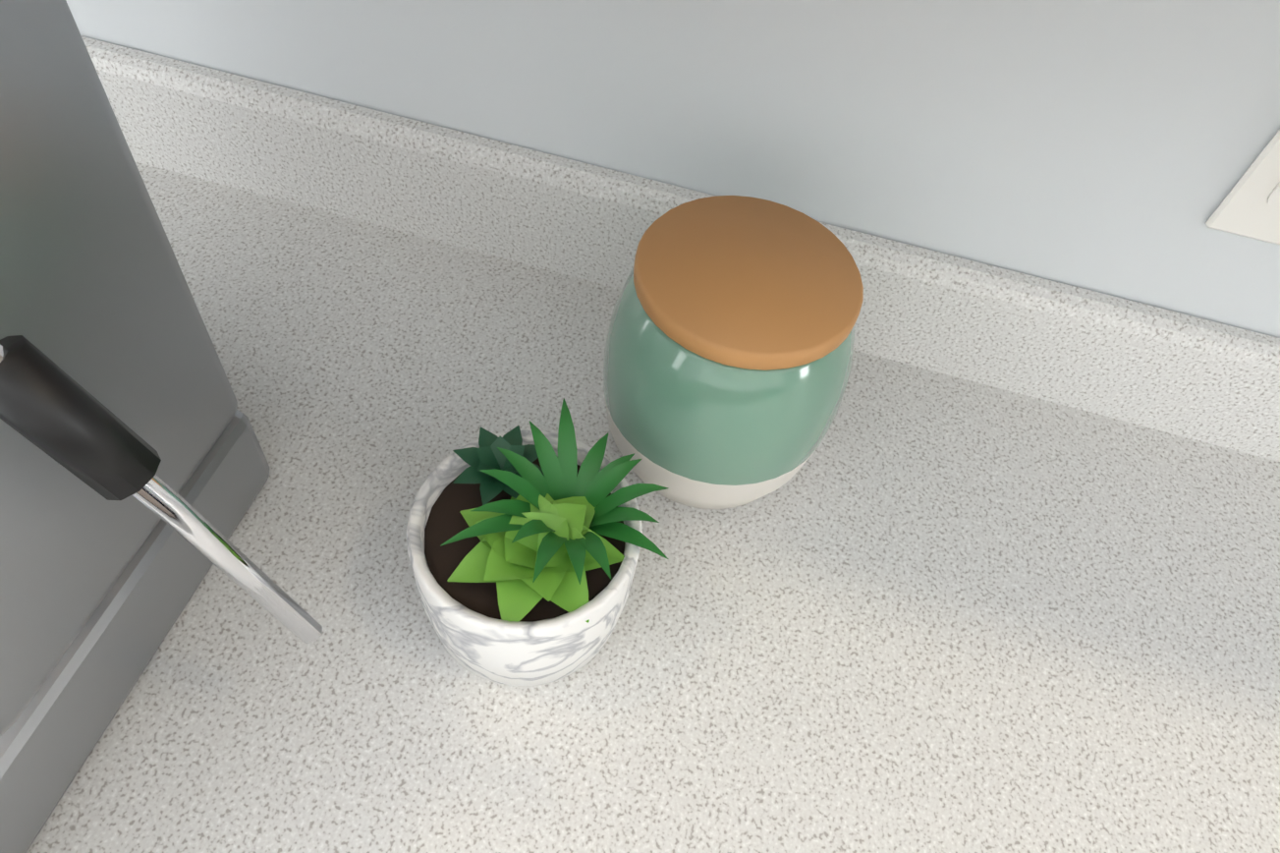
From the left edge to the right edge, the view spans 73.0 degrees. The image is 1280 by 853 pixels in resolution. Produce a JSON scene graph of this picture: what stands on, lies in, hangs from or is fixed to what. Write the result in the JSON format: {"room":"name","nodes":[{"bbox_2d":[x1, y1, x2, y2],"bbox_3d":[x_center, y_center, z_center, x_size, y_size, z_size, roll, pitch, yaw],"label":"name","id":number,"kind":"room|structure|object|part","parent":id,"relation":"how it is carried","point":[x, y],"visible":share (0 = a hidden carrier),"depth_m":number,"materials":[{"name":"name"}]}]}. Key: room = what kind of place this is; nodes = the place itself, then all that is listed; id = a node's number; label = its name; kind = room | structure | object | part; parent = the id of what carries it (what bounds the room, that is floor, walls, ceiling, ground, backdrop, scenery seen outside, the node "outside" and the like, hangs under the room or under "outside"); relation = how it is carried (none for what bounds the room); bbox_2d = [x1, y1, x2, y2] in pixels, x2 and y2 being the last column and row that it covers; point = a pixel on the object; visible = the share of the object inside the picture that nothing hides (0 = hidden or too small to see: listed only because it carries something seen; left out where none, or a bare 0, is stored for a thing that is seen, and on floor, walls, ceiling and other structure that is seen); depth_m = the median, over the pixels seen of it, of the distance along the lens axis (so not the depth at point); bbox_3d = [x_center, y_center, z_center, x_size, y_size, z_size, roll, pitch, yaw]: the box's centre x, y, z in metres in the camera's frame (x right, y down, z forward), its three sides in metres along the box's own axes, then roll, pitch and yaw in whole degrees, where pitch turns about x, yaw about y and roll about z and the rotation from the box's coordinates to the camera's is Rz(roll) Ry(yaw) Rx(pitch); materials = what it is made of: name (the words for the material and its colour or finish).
{"room":"kitchen","nodes":[
{"label":"kitchen","id":0,"kind":"room"},
{"bbox_2d":[65,0,1279,337],"bbox_3d":[1.037,-0.098,0.421,6.180,2.440,0.120,15,53,4],"label":"wall","id":1,"kind":"structure","parent":0,"point":[1113,147],"depth_m":0.58,"materials":[{"name":"white paint"}]},
{"bbox_2d":[1205,129,1279,244],"bbox_3d":[0.404,-0.155,0.507,0.072,0.120,0.008,15,53,4],"label":"electrical outlet","id":2,"kind":"object","parent":1,"relation":"attached to","point":[1249,206],"visible":1,"depth_m":0.54,"materials":[{"name":"white plastic"}]},
{"bbox_3d":[0.987,2.386,0.109,7.440,0.050,4.280,15,53,4],"label":"floor","id":3,"kind":"structure","parent":0,"visible":0},
{"bbox_2d":[25,36,1279,852],"bbox_3d":[0.819,0.594,0.729,3.920,1.078,0.662,15,53,4],"label":"countertop","id":4,"kind":"structure","parent":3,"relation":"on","point":[992,564],"depth_m":0.57,"materials":[{"name":"stone"}]},
{"bbox_2d":[0,0,322,852],"bbox_3d":[-0.363,0.040,0.323,0.455,0.360,0.377,15,53,4],"label":"espresso machine","id":5,"kind":"object","parent":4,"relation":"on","point":[134,470],"visible":1,"depth_m":0.38,"materials":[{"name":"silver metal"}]},
{"bbox_2d":[406,397,667,685],"bbox_3d":[-0.056,0.068,0.491,0.142,0.121,0.135,15,53,4],"label":"planter","id":6,"kind":"object","parent":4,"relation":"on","point":[524,547],"visible":1,"depth_m":0.46,"materials":[{"name":"ceramic"}]},
{"bbox_2d":[603,195,863,508],"bbox_3d":[0.054,-0.040,0.559,0.156,0.167,0.156,15,53,4],"label":"jar","id":7,"kind":"object","parent":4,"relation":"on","point":[728,355],"visible":0.98,"depth_m":0.49,"materials":[{"name":"green ceramic"}]},
{"bbox_3d":[0.062,-0.086,0.498,0.132,0.014,0.132,15,53,4],"label":"lid","id":8,"kind":"part","parent":7,"relation":"part of","materials":[{"name":"brown wood"}]}
]}

